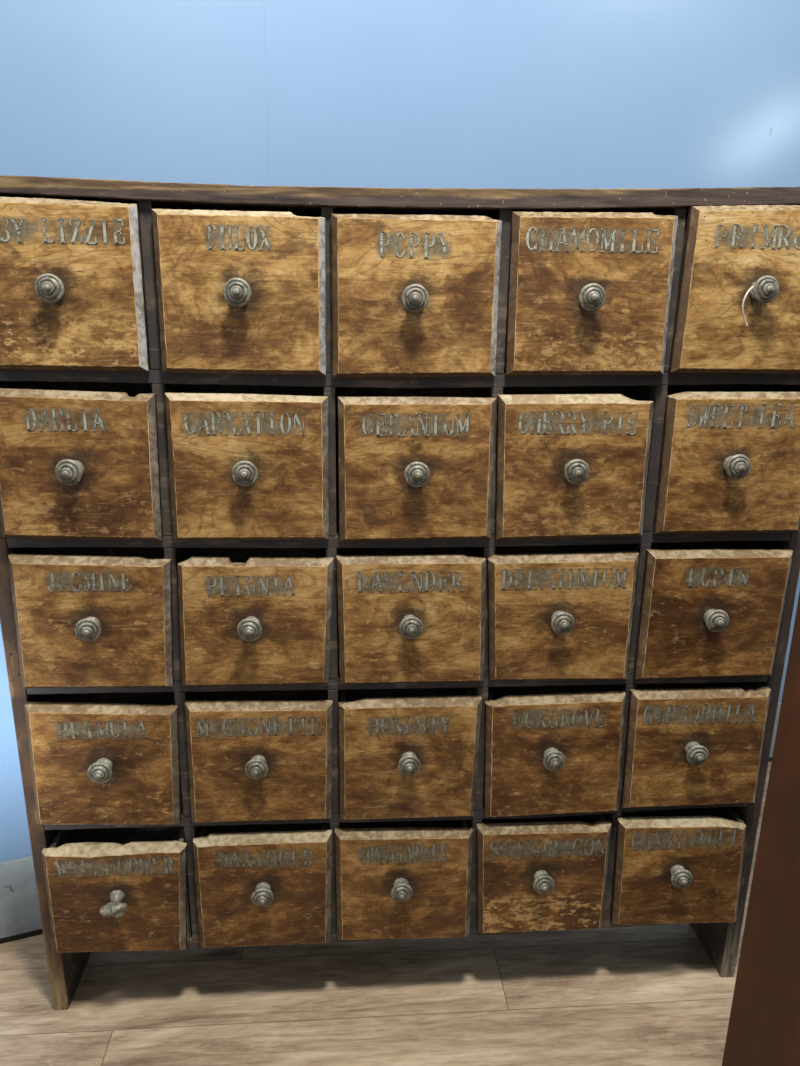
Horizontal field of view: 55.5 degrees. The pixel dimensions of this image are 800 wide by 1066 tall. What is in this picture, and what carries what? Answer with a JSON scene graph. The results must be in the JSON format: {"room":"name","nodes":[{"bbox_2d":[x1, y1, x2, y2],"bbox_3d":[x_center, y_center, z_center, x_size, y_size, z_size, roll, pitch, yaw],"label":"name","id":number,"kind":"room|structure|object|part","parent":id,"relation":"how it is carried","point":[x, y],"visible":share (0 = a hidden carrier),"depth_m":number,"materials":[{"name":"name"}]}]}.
{"room":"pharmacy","nodes":[
{"label":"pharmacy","id":0,"kind":"room"},
{"bbox_2d":[0,761,771,1065],"bbox_3d":[0.129,0.977,1.153,6.200,0.050,5.800,0,16,-4],"label":"floor","id":1,"kind":"structure","parent":0,"point":[647,995],"depth_m":1.42,"materials":[{"name":"brown wood"}]},
{"bbox_2d":[0,175,799,1010],"bbox_3d":[0.014,0.176,1.283,1.312,1.420,0.210,0,16,-4],"label":"cabinet","id":2,"kind":"object","parent":1,"relation":"on","point":[376,564],"visible":1,"depth_m":1.19,"materials":[{"name":"brown wood"}]},
{"bbox_3d":[-0.617,0.189,1.273,0.027,1.382,0.140,0,16,-4],"label":"panel","id":3,"kind":"part","parent":2,"relation":"part of","materials":[{"name":"brown wood"}]},
{"bbox_3d":[-0.472,-0.330,1.027,0.039,0.039,0.034,-19,14,-1],"label":"knob","id":4,"kind":"part","parent":2,"relation":"part of","materials":[{"name":"metal"}]},
{"bbox_3d":[-0.474,-0.088,1.092,0.039,0.039,0.037,-26,15,9],"label":"knob","id":5,"kind":"part","parent":2,"relation":"part of","materials":[{"name":"metal"}]},
{"bbox_3d":[-0.466,-0.341,1.052,0.215,0.227,0.018,0,16,-4],"label":"drawer","id":6,"kind":"part","parent":2,"relation":"part of","materials":[{"name":"brown wood"}]},
{"bbox_3d":[-0.475,-0.097,1.118,0.239,0.227,0.018,0,16,-4],"label":"drawer","id":7,"kind":"part","parent":2,"relation":"part of","materials":[{"name":"brown wood"}]},
{"bbox_3d":[-0.474,0.146,1.158,0.039,0.039,0.034,34,10,-16],"label":"knob","id":8,"kind":"part","parent":2,"relation":"part of","materials":[{"name":"metal"}]},
{"bbox_3d":[-0.475,0.141,1.184,0.243,0.223,0.018,0,16,-4],"label":"drawer","id":9,"kind":"part","parent":2,"relation":"part of","materials":[{"name":"brown wood"}]},
{"bbox_3d":[-0.481,0.384,1.223,0.039,0.039,0.037,-24,15,2],"label":"knob","id":10,"kind":"part","parent":2,"relation":"part of","materials":[{"name":"metal"}]},
{"bbox_3d":[-0.484,0.384,1.252,0.242,0.231,0.018,0,16,-4],"label":"drawer","id":11,"kind":"part","parent":2,"relation":"part of","materials":[{"name":"brown wood"}]},
{"bbox_3d":[-0.483,0.630,1.287,0.045,0.027,0.041,-1,22,-8],"label":"knob","id":12,"kind":"part","parent":2,"relation":"part of","materials":[{"name":"metal"}]},
{"bbox_3d":[-0.487,0.636,1.319,0.240,0.223,0.018,0,16,-4],"label":"drawer","id":13,"kind":"part","parent":2,"relation":"part of","materials":[{"name":"brown wood"}]},
{"bbox_3d":[-0.223,-0.330,1.044,0.039,0.039,0.034,17,12,-8],"label":"knob","id":14,"kind":"part","parent":2,"relation":"part of","materials":[{"name":"metal"}]},
{"bbox_3d":[-0.222,-0.335,1.070,0.235,0.220,0.018,0,16,-4],"label":"drawer","id":15,"kind":"part","parent":2,"relation":"part of","materials":[{"name":"brown wood"}]},
{"bbox_3d":[-0.226,-0.087,1.111,0.039,0.039,0.034,18,13,-8],"label":"knob","id":16,"kind":"part","parent":2,"relation":"part of","materials":[{"name":"metal"}]},
{"bbox_3d":[-0.225,-0.096,1.136,0.237,0.222,0.018,0,16,-4],"label":"drawer","id":17,"kind":"part","parent":2,"relation":"part of","materials":[{"name":"brown wood"}]},
{"bbox_3d":[-0.232,0.148,1.177,0.039,0.039,0.037,-24,16,5],"label":"knob","id":18,"kind":"part","parent":2,"relation":"part of","materials":[{"name":"metal"}]},
{"bbox_3d":[-0.228,0.142,1.204,0.246,0.216,0.018,0,16,-4],"label":"drawer","id":19,"kind":"part","parent":2,"relation":"part of","materials":[{"name":"brown wood"}]},
{"bbox_3d":[-0.234,0.384,1.244,0.039,0.039,0.034,-14,16,2],"label":"knob","id":20,"kind":"part","parent":2,"relation":"part of","materials":[{"name":"metal"}]},
{"bbox_3d":[-0.233,0.384,1.271,0.241,0.226,0.018,0,16,-4],"label":"drawer","id":21,"kind":"part","parent":2,"relation":"part of","materials":[{"name":"brown wood"}]},
{"bbox_3d":[-0.238,0.630,1.337,0.237,0.230,0.018,0,16,-4],"label":"drawer","id":22,"kind":"part","parent":2,"relation":"part of","materials":[{"name":"brown wood"}]},
{"bbox_3d":[-0.236,0.624,1.308,0.039,0.039,0.034,-23,19,1],"label":"knob","id":23,"kind":"part","parent":2,"relation":"part of","materials":[{"name":"metal"}]},
{"bbox_3d":[0.006,0.720,1.464,1.236,0.029,0.134,0,16,-4],"label":"rail","id":24,"kind":"part","parent":2,"relation":"part of","materials":[{"name":"brown wood"}]},
{"bbox_3d":[0.009,0.102,1.365,1.236,1.274,0.006,0,16,-4],"label":"panel","id":25,"kind":"part","parent":2,"relation":"part of","materials":[{"name":"brown wood"}]},
{"bbox_3d":[0.009,0.477,1.397,1.236,0.031,0.134,0,16,-4],"label":"rail","id":26,"kind":"part","parent":2,"relation":"part of","materials":[{"name":"brown wood"}]},
{"bbox_3d":[0.012,0.231,1.328,1.236,0.026,0.134,0,16,-4],"label":"rail","id":27,"kind":"part","parent":2,"relation":"part of","materials":[{"name":"brown wood"}]},
{"bbox_3d":[0.016,-0.007,1.262,1.236,0.028,0.134,0,16,-4],"label":"rail","id":28,"kind":"part","parent":2,"relation":"part of","materials":[{"name":"brown wood"}]},
{"bbox_3d":[0.019,-0.248,1.194,1.236,0.030,0.134,0,16,-4],"label":"rail","id":29,"kind":"part","parent":2,"relation":"part of","materials":[{"name":"brown wood"}]},
{"bbox_3d":[0.003,0.625,1.327,0.039,0.039,0.034,-1,16,-3],"label":"knob","id":30,"kind":"part","parent":2,"relation":"part of","materials":[{"name":"metal"}]},
{"bbox_3d":[0.007,0.629,1.356,0.244,0.233,0.018,0,16,-4],"label":"drawer","id":31,"kind":"part","parent":2,"relation":"part of","materials":[{"name":"brown wood"}]},
{"bbox_3d":[0.016,0.384,1.261,0.039,0.039,0.034,28,13,-10],"label":"knob","id":32,"kind":"part","parent":2,"relation":"part of","materials":[{"name":"metal"}]},
{"bbox_3d":[0.016,0.385,1.289,0.239,0.228,0.018,0,16,-4],"label":"drawer","id":33,"kind":"part","parent":2,"relation":"part of","materials":[{"name":"brown wood"}]},
{"bbox_3d":[0.020,0.141,1.222,0.242,0.219,0.018,0,16,-4],"label":"drawer","id":34,"kind":"part","parent":2,"relation":"part of","materials":[{"name":"brown wood"}]},
{"bbox_3d":[0.017,0.147,1.196,0.039,0.039,0.034,40,9,-15],"label":"knob","id":35,"kind":"part","parent":2,"relation":"part of","materials":[{"name":"metal"}]},
{"bbox_3d":[0.021,-0.328,1.064,0.039,0.039,0.034,-23,16,5],"label":"knob","id":36,"kind":"part","parent":2,"relation":"part of","materials":[{"name":"metal"}]},
{"bbox_3d":[0.023,-0.336,1.089,0.241,0.225,0.018,0,16,-4],"label":"drawer","id":37,"kind":"part","parent":2,"relation":"part of","materials":[{"name":"brown wood"}]},
{"bbox_3d":[0.026,-0.094,1.154,0.238,0.222,0.018,0,16,-4],"label":"drawer","id":38,"kind":"part","parent":2,"relation":"part of","materials":[{"name":"brown wood"}]},
{"bbox_3d":[0.025,-0.088,1.129,0.039,0.039,0.034,-19,15,0],"label":"knob","id":39,"kind":"part","parent":2,"relation":"part of","materials":[{"name":"metal"}]},
{"bbox_3d":[0.255,0.625,1.373,0.244,0.227,0.018,0,16,-4],"label":"drawer","id":40,"kind":"part","parent":2,"relation":"part of","materials":[{"name":"brown wood"}]},
{"bbox_3d":[0.253,0.619,1.344,0.039,0.039,0.034,-25,16,3],"label":"knob","id":41,"kind":"part","parent":2,"relation":"part of","materials":[{"name":"metal"}]},
{"bbox_3d":[0.259,0.381,1.279,0.039,0.039,0.034,-17,13,2],"label":"knob","id":42,"kind":"part","parent":2,"relation":"part of","materials":[{"name":"metal"}]},
{"bbox_3d":[0.266,0.384,1.307,0.247,0.234,0.018,0,16,-4],"label":"drawer","id":43,"kind":"part","parent":2,"relation":"part of","materials":[{"name":"brown wood"}]},
{"bbox_3d":[0.260,0.140,1.239,0.245,0.222,0.018,0,16,-4],"label":"drawer","id":44,"kind":"part","parent":2,"relation":"part of","materials":[{"name":"brown wood"}]},
{"bbox_3d":[0.259,0.143,1.212,0.039,0.039,0.034,-25,16,2],"label":"knob","id":45,"kind":"part","parent":2,"relation":"part of","materials":[{"name":"metal"}]},
{"bbox_3d":[0.266,-0.099,1.169,0.242,0.227,0.018,0,16,-4],"label":"drawer","id":46,"kind":"part","parent":2,"relation":"part of","materials":[{"name":"brown wood"}]},
{"bbox_3d":[0.265,-0.093,1.144,0.039,0.039,0.034,-25,17,5],"label":"knob","id":47,"kind":"part","parent":2,"relation":"part of","materials":[{"name":"metal"}]},
{"bbox_3d":[0.277,-0.345,1.104,0.242,0.229,0.018,0,16,-4],"label":"drawer","id":48,"kind":"part","parent":2,"relation":"part of","materials":[{"name":"brown wood"}]},
{"bbox_3d":[0.272,-0.335,1.079,0.039,0.039,0.034,32,12,-12],"label":"knob","id":49,"kind":"part","parent":2,"relation":"part of","materials":[{"name":"metal"}]},
{"bbox_3d":[0.510,0.620,1.389,0.246,0.230,0.018,0,16,-4],"label":"drawer","id":50,"kind":"part","parent":2,"relation":"part of","materials":[{"name":"brown wood"}]},
{"bbox_3d":[0.502,0.616,1.360,0.039,0.039,0.034,-39,12,7],"label":"knob","id":51,"kind":"part","parent":2,"relation":"part of","materials":[{"name":"metal"}]},
{"bbox_3d":[0.513,0.376,1.322,0.248,0.226,0.018,0,16,-4],"label":"drawer","id":52,"kind":"part","parent":2,"relation":"part of","materials":[{"name":"brown wood"}]},
{"bbox_3d":[0.505,0.376,1.294,0.039,0.039,0.034,42,11,-14],"label":"knob","id":53,"kind":"part","parent":2,"relation":"part of","materials":[{"name":"metal"}]},
{"bbox_3d":[0.517,0.137,1.257,0.242,0.226,0.018,0,16,-4],"label":"drawer","id":54,"kind":"part","parent":2,"relation":"part of","materials":[{"name":"brown wood"}]},
{"bbox_3d":[0.512,0.141,1.230,0.039,0.039,0.034,-5,13,-2],"label":"knob","id":55,"kind":"part","parent":2,"relation":"part of","materials":[{"name":"metal"}]},
{"bbox_3d":[0.527,-0.108,1.190,0.242,0.225,0.018,0,16,-4],"label":"drawer","id":56,"kind":"part","parent":2,"relation":"part of","materials":[{"name":"brown wood"}]},
{"bbox_3d":[0.531,-0.356,1.119,0.246,0.238,0.018,0,16,-4],"label":"drawer","id":57,"kind":"part","parent":2,"relation":"part of","materials":[{"name":"brown wood"}]},
{"bbox_3d":[0.515,-0.102,1.162,0.039,0.039,0.037,-10,15,0],"label":"knob","id":58,"kind":"part","parent":2,"relation":"part of","materials":[{"name":"metal"}]},
{"bbox_3d":[0.643,0.175,1.361,0.027,1.396,0.140,0,16,-4],"label":"panel","id":59,"kind":"part","parent":2,"relation":"part of","materials":[{"name":"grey wood"}]},
{"bbox_2d":[742,286,753,325],"bbox_3d":[0.504,-0.331,1.097,0.028,0.064,0.006,-6,17,-22],"label":"string","id":60,"kind":"object","parent":2,"relation":"hanging from","point":[748,291],"visible":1,"depth_m":1.09,"materials":[{"name":"fabric"}]},
{"bbox_3d":[0.524,-0.350,1.093,0.039,0.039,0.034,-5,14,-6],"label":"knob","id":61,"kind":"part","parent":2,"relation":"part of","materials":[{"name":"metal"}]},
{"bbox_2d":[722,592,799,1065],"bbox_3d":[0.714,0.347,0.880,0.300,1.325,0.447,-13,21,-40],"label":"cabinet","id":62,"kind":"object","parent":1,"relation":"on","point":[764,1020],"visible":1,"depth_m":0.96,"materials":[{"name":"red wood"}]},
{"bbox_2d":[0,0,799,861],"bbox_3d":[0.039,-0.661,1.487,6.200,2.924,0.083,-5,17,-20],"label":"wall","id":63,"kind":"structure","parent":0,"point":[476,94],"depth_m":1.40,"materials":[{"name":"blue paint"}]},
{"bbox_2d":[0,757,771,943],"bbox_3d":[0.034,0.750,1.840,6.200,0.015,0.003,-5,17,-20],"label":"trim","id":64,"kind":"structure","parent":63,"relation":"attached to","point":[40,931],"depth_m":1.55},
{"bbox_2d":[0,702,780,938],"bbox_3d":[0.036,0.659,1.813,6.200,0.174,0.007,-5,17,-20],"label":"baseboard","id":65,"kind":"structure","parent":63,"relation":"attached to","point":[19,902],"depth_m":1.52,"materials":[{"name":"white paint"}]}
]}

